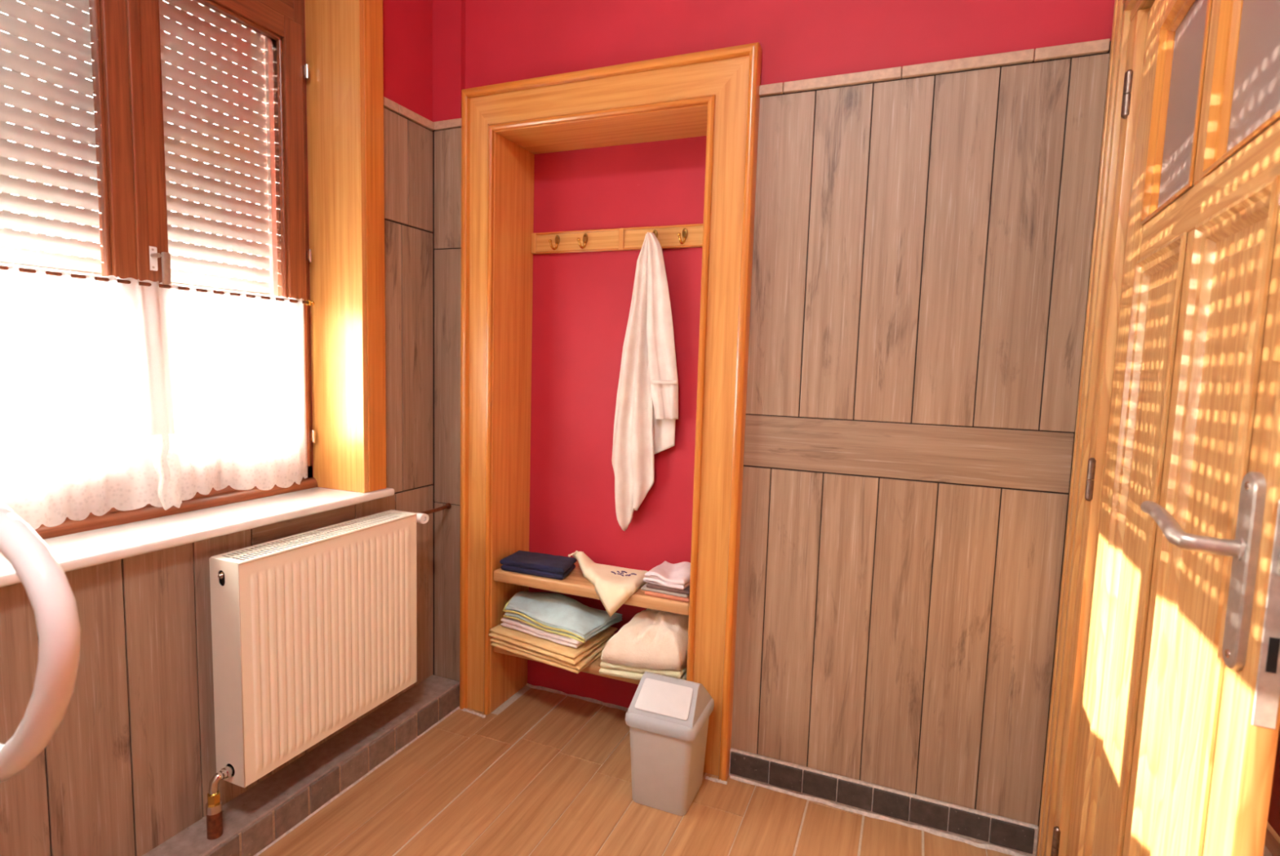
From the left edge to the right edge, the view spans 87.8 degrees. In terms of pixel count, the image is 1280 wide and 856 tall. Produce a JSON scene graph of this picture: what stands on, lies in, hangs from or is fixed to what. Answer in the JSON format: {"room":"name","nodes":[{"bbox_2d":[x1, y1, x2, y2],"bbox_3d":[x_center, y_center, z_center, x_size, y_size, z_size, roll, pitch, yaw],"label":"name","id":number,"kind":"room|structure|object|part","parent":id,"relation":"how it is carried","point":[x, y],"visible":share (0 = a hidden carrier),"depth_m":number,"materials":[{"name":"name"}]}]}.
{"room":"bathroom","nodes":[
{"label":"bathroom","id":0,"kind":"room"},
{"bbox_2d":[0,0,434,855],"bbox_3d":[-1.515,-0.255,1.019,0.368,2.920,3.210,4,6,22],"label":"wall","id":1,"kind":"structure","parent":0,"point":[129,766],"depth_m":1.62,"materials":[{"name":"red paint"}]},
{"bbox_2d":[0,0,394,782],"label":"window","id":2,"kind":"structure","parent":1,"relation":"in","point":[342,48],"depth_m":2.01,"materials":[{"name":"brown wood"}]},
{"bbox_3d":[-0.986,0.226,0.876,0.791,0.400,0.064,4,6,22],"label":"grab rail","id":3,"kind":"part","parent":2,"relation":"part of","materials":[{"name":"white plastic"}]},
{"bbox_2d":[0,0,278,297],"bbox_3d":[-1.369,-0.709,1.626,0.036,1.871,1.080,4,6,22],"label":"roller shutter","id":4,"kind":"object","parent":2,"relation":"attached to","point":[242,60],"visible":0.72,"depth_m":1.82,"materials":[{"name":"beige plastic"}]},
{"bbox_3d":[-1.168,-0.732,2.108,0.036,1.838,0.034,4,6,22],"label":"guide rail","id":5,"kind":"part","parent":4,"relation":"part of","materials":[{"name":"beige plastic"}]},
{"bbox_3d":[-1.235,-0.429,1.682,0.008,0.060,0.024,4,6,22],"label":"handle","id":6,"kind":"part","parent":2,"relation":"part of","materials":[{"name":"white plastic"}]},
{"bbox_2d":[0,265,315,306],"bbox_3d":[-1.252,-0.353,1.608,0.046,0.028,1.084,4,6,22],"label":"curtain rod","id":7,"kind":"object","parent":2,"relation":"attached to","point":[308,303],"visible":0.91,"depth_m":1.64,"materials":[{"name":"orange metal"}]},
{"bbox_2d":[0,263,307,529],"bbox_3d":[-1.240,-0.075,1.635,0.058,0.581,1.038,4,6,22],"label":"cafe curtain","id":8,"kind":"object","parent":7,"relation":"hanging from","point":[122,397],"visible":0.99,"depth_m":1.64,"materials":[{"name":"white fabric"}]},
{"bbox_3d":[-1.216,-0.404,1.687,0.030,0.083,0.032,4,6,22],"label":"lever","id":9,"kind":"part","parent":2,"relation":"part of","materials":[{"name":"metal"}]},
{"bbox_3d":[-1.327,0.200,1.702,0.057,0.075,1.120,4,6,22],"label":"frame","id":10,"kind":"part","parent":2,"relation":"part of","materials":[{"name":"brown wood"}]},
{"bbox_3d":[-1.175,0.255,1.687,0.244,0.026,1.270,4,6,22],"label":"sill","id":11,"kind":"part","parent":2,"relation":"part of","materials":[{"name":"white stone"}]},
{"bbox_3d":[-1.156,-1.187,1.828,0.055,0.062,0.364,4,6,22],"label":"rail","id":12,"kind":"part","parent":2,"relation":"part of","materials":[{"name":"brown wood"}]},
{"bbox_3d":[-1.177,-0.545,1.890,0.004,1.238,0.372,4,6,22],"label":"pane","id":13,"kind":"part","parent":2,"relation":"part of","materials":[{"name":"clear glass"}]},
{"bbox_3d":[-1.094,-0.724,2.111,0.057,1.850,0.045,4,6,22],"label":"frame post","id":14,"kind":"part","parent":2,"relation":"part of","materials":[{"name":"brown wood"}]},
{"bbox_2d":[142,675,459,855],"bbox_3d":[-1.311,1.102,1.111,0.142,0.093,3.028,4,6,22],"label":"tiled ledge","id":15,"kind":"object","parent":1,"relation":"attached to","point":[255,818],"depth_m":1.92,"materials":[{"name":"tile"}]},
{"bbox_2d":[205,502,451,839],"bbox_3d":[-0.883,0.632,2.034,0.151,0.692,0.933,4,6,22],"label":"radiator","id":16,"kind":"object","parent":1,"relation":"attached to","point":[311,634],"visible":1,"depth_m":1.79,"materials":[{"name":"beige metal"}]},
{"bbox_3d":[-1.020,0.606,1.643,0.102,0.572,0.003,4,6,22],"label":"panel","id":17,"kind":"part","parent":16,"relation":"part of","materials":[{"name":"metal"}]},
{"bbox_3d":[-0.944,0.583,1.944,0.012,0.556,0.610,4,6,22],"label":"panel","id":18,"kind":"part","parent":16,"relation":"part of","materials":[{"name":"metal"}]},
{"bbox_2d":[211,510,416,564],"bbox_3d":[-0.893,0.300,1.899,0.104,0.007,0.612,4,6,22],"label":"grille","id":19,"kind":"object","parent":16,"relation":"attached to","point":[262,556],"depth_m":1.84,"materials":[{"name":"metal"}]},
{"bbox_3d":[-0.858,0.588,1.908,0.014,0.566,0.612,4,6,22],"label":"panel","id":20,"kind":"part","parent":16,"relation":"part of","materials":[{"name":"white metal"}]},
{"bbox_3d":[-0.783,0.559,2.209,0.102,0.572,0.003,4,6,22],"label":"panel","id":21,"kind":"part","parent":16,"relation":"part of","materials":[{"name":"metal"}]},
{"bbox_2d":[253,683,1272,855],"bbox_3d":[0.398,1.210,1.259,3.220,0.070,4.700,4,6,22],"label":"floor","id":22,"kind":"structure","parent":0,"point":[547,772],"depth_m":1.92,"materials":[{"name":"wood"}]},
{"bbox_2d":[625,671,714,816],"bbox_3d":[0.090,0.924,1.999,0.218,0.358,0.222,4,6,22],"label":"waste bin","id":23,"kind":"object","parent":22,"relation":"on","point":[667,718],"visible":1,"depth_m":1.92,"materials":[{"name":"grey plastic"}]},
{"bbox_2d":[626,671,711,728],"bbox_3d":[0.092,0.788,1.982,0.200,0.082,0.192,4,6,22],"label":"lid","id":24,"kind":"object","parent":23,"relation":"attached to","point":[658,701],"depth_m":1.93,"materials":[{"name":"grey plastic"}]},
{"bbox_2d":[432,0,1115,826],"bbox_3d":[0.229,-0.319,2.221,2.660,2.920,0.426,4,6,22],"label":"wall","id":25,"kind":"structure","parent":0,"point":[927,175],"depth_m":1.88,"materials":[{"name":"red paint"}]},
{"bbox_2d":[493,646,686,684],"bbox_3d":[-0.147,0.812,2.383,0.741,0.036,0.240,4,6,22],"label":"niche shelf","id":26,"kind":"object","parent":25,"relation":"attached to","point":[593,668],"visible":0.12,"depth_m":2.26,"materials":[{"name":"brown wood"}]},
{"bbox_2d":[489,636,611,674],"bbox_3d":[-0.322,0.772,2.384,0.406,0.032,0.300,4,6,22],"label":"folded towel","id":27,"kind":"object","parent":26,"relation":"on","point":[596,653],"visible":0.36,"depth_m":2.27,"materials":[{"name":"fabric"}]},
{"bbox_2d":[488,623,617,665],"bbox_3d":[-0.323,0.738,2.375,0.411,0.034,0.311,4,6,22],"label":"folded towel","id":28,"kind":"object","parent":27,"relation":"on","point":[569,655],"visible":0.43,"depth_m":2.28,"materials":[{"name":"fabric"}]},
{"bbox_2d":[500,617,597,648],"bbox_3d":[-0.317,0.702,2.387,0.369,0.031,0.256,4,6,22],"label":"folded towel","id":29,"kind":"object","parent":28,"relation":"on","point":[508,623],"visible":0.27,"depth_m":2.29,"materials":[{"name":"white fabric"}]},
{"bbox_2d":[502,591,622,643],"bbox_3d":[-0.291,0.653,2.383,0.404,0.086,0.224,5,6,28],"label":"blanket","id":30,"kind":"object","parent":29,"relation":"on","point":[557,612],"visible":0.99,"depth_m":2.33,"materials":[{"name":"grey fabric"}]},
{"bbox_2d":[599,661,686,679],"bbox_3d":[0.043,0.785,2.248,0.279,0.053,0.271,4,6,22],"label":"folded towel","id":31,"kind":"object","parent":26,"relation":"on","point":[607,668],"visible":0.3,"depth_m":2.15,"materials":[{"name":"beige fabric"}]},
{"bbox_2d":[600,608,688,671],"bbox_3d":[0.051,0.684,2.237,0.278,0.153,0.270,4,6,22],"label":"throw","id":32,"kind":"object","parent":31,"relation":"on","point":[653,639],"visible":0.85,"depth_m":2.16,"materials":[{"name":"beige fabric"}]},
{"bbox_2d":[493,561,688,615],"bbox_3d":[-0.140,0.544,2.356,0.741,0.040,0.244,4,6,22],"label":"niche shelf","id":33,"kind":"object","parent":25,"relation":"attached to","point":[574,584],"visible":0.41,"depth_m":2.27,"materials":[{"name":"brown wood"}]},
{"bbox_2d":[499,550,577,580],"bbox_3d":[-0.361,0.491,2.401,0.272,0.043,0.147,4,6,22],"label":"folded towel","id":34,"kind":"object","parent":33,"relation":"on","point":[542,565],"visible":1,"depth_m":2.36,"materials":[{"name":"blue fabric"}]},
{"bbox_2d":[568,551,648,617],"bbox_3d":[-0.139,0.531,2.309,0.327,0.139,0.257,4,6,22],"label":"cloth","id":35,"kind":"object","parent":33,"relation":"on","point":[614,585],"visible":0.94,"depth_m":2.24,"materials":[{"name":"beige fabric"}]},
{"bbox_2d":[644,591,689,602],"bbox_3d":[0.111,0.538,2.204,0.158,0.015,0.148,4,6,22],"label":"cloth","id":36,"kind":"object","parent":33,"relation":"on","point":[646,593],"visible":0.24,"depth_m":2.14,"materials":[{"name":"fabric"}]},
{"bbox_2d":[640,582,689,598],"bbox_3d":[0.105,0.525,2.204,0.169,0.013,0.143,4,6,22],"label":"cloth","id":37,"kind":"object","parent":36,"relation":"on","point":[644,588],"visible":0.27,"depth_m":2.14,"materials":[{"name":"beige fabric"}]},
{"bbox_2d":[645,582,689,595],"bbox_3d":[0.108,0.513,2.199,0.164,0.013,0.142,4,6,22],"label":"cloth","id":38,"kind":"object","parent":37,"relation":"on","point":[686,591],"visible":0.32,"depth_m":2.13,"materials":[{"name":"grey fabric"}]},
{"bbox_2d":[643,560,690,590],"bbox_3d":[0.114,0.484,2.217,0.157,0.044,0.174,5,6,29],"label":"cloth","id":39,"kind":"object","parent":38,"relation":"on","point":[677,575],"visible":0.79,"depth_m":2.17,"materials":[{"name":"pink fabric"}]},
{"bbox_2d":[459,42,761,781],"bbox_3d":[-0.118,-0.033,2.283,1.018,2.197,0.272,4,6,22],"label":"door frame","id":40,"kind":"structure","parent":25,"relation":"attached to","point":[712,94],"depth_m":2.15,"materials":[{"name":"orange wood"}]},
{"bbox_2d":[531,223,703,254],"bbox_3d":[-0.069,-0.664,2.326,0.741,0.075,0.059,4,6,22],"label":"hook rail","id":41,"kind":"object","parent":25,"relation":"attached to","point":[684,236],"visible":0.81,"depth_m":2.35,"materials":[{"name":"brown wood"}]},
{"bbox_2d":[611,232,678,531],"bbox_3d":[0.018,-0.144,2.315,0.254,1.043,0.056,4,6,26],"label":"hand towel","id":42,"kind":"object","parent":41,"relation":"hanging from","point":[646,413],"visible":1,"depth_m":2.31,"materials":[{"name":"white fabric"}]},
{"bbox_2d":[728,747,1038,855],"bbox_3d":[0.672,1.084,1.944,0.852,0.086,0.022,4,6,22],"label":"baseboard","id":43,"kind":"structure","parent":25,"relation":"attached to","point":[1018,837],"depth_m":1.91,"materials":[{"name":"tile"}]},
{"bbox_2d":[1264,195,1279,855],"bbox_3d":[1.753,-0.106,1.506,0.115,2.600,3.000,4,6,22],"label":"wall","id":44,"kind":"structure","parent":0,"point":[1272,842],"depth_m":1.85,"materials":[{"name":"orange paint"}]},
{"bbox_3d":[1.670,1.160,1.646,0.015,0.050,3.000,4,6,22],"label":"skirting","id":45,"kind":"part","parent":44,"relation":"part of","materials":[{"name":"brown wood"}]},
{"bbox_3d":[0.651,-0.106,0.124,0.255,2.920,3.210,4,6,22],"label":"wall","id":46,"kind":"structure","parent":0,"visible":0},
{"bbox_2d":[1035,0,1155,855],"bbox_3d":[0.918,0.112,1.128,0.100,2.189,1.170,4,6,22],"label":"door frame","id":47,"kind":"structure","parent":46,"relation":"attached to","point":[1130,20],"depth_m":1.58,"materials":[{"name":"brown wood"}]},
{"bbox_2d":[1050,0,1279,855],"bbox_3d":[0.862,0.158,1.156,0.110,2.066,0.910,4,6,25],"label":"door","id":48,"kind":"structure","parent":46,"relation":"in","point":[1180,722],"depth_m":1.00,"materials":[{"name":"brown wood"}]},
{"bbox_3d":[0.945,0.331,1.282,0.028,1.327,0.313,4,6,25],"label":"panel moulding","id":49,"kind":"part","parent":48,"relation":"part of","materials":[{"name":"brown wood"}]},
{"bbox_3d":[0.952,0.331,1.278,0.017,1.267,0.253,4,6,25],"label":"panel","id":50,"kind":"part","parent":48,"relation":"part of","materials":[{"name":"brown wood"}]},
{"bbox_3d":[0.911,-0.818,1.012,0.028,0.093,0.658,4,6,25],"label":"rail","id":51,"kind":"part","parent":48,"relation":"part of","materials":[{"name":"brown wood"}]},
{"bbox_3d":[0.974,-0.593,1.193,0.028,0.385,0.313,4,6,25],"label":"glazing moulding","id":52,"kind":"part","parent":48,"relation":"part of","materials":[{"name":"orange wood"}]},
{"bbox_3d":[0.983,-0.593,1.188,0.004,0.353,0.281,4,6,25],"label":"frosted pane","id":53,"kind":"part","parent":48,"relation":"part of","materials":[{"name":"grey glass"}]},
{"bbox_3d":[0.700,0.128,0.848,0.072,0.042,0.144,4,6,25],"label":"lever","id":54,"kind":"part","parent":48,"relation":"part of","materials":[{"name":"metal"}]},
{"bbox_3d":[0.793,0.357,0.960,0.028,1.327,0.288,4,6,25],"label":"panel moulding","id":55,"kind":"part","parent":48,"relation":"part of","materials":[{"name":"brown wood"}]},
{"bbox_3d":[0.800,0.358,0.956,0.017,1.267,0.228,4,6,25],"label":"panel","id":56,"kind":"part","parent":48,"relation":"part of","materials":[{"name":"brown wood"}]},
{"bbox_3d":[0.898,-0.352,1.057,0.028,0.073,0.658,4,6,25],"label":"rail","id":57,"kind":"part","parent":48,"relation":"part of","materials":[{"name":"brown wood"}]},
{"bbox_3d":[0.822,-0.567,0.870,0.028,0.385,0.288,4,6,25],"label":"glazing moulding","id":58,"kind":"part","parent":48,"relation":"part of","materials":[{"name":"orange wood"}]},
{"bbox_3d":[0.710,0.169,0.782,0.010,0.237,0.041,4,6,25],"label":"handle plate","id":59,"kind":"part","parent":48,"relation":"part of","materials":[{"name":"metal"}]},
{"bbox_3d":[0.831,-0.566,0.866,0.004,0.353,0.256,4,6,25],"label":"frosted pane","id":60,"kind":"part","parent":48,"relation":"part of","materials":[{"name":"grey glass"}]},
{"bbox_3d":[0.708,0.209,0.739,0.021,0.260,0.004,4,6,25],"label":"lock plate","id":61,"kind":"part","parent":48,"relation":"part of","materials":[{"name":"silver metal"}]}
]}

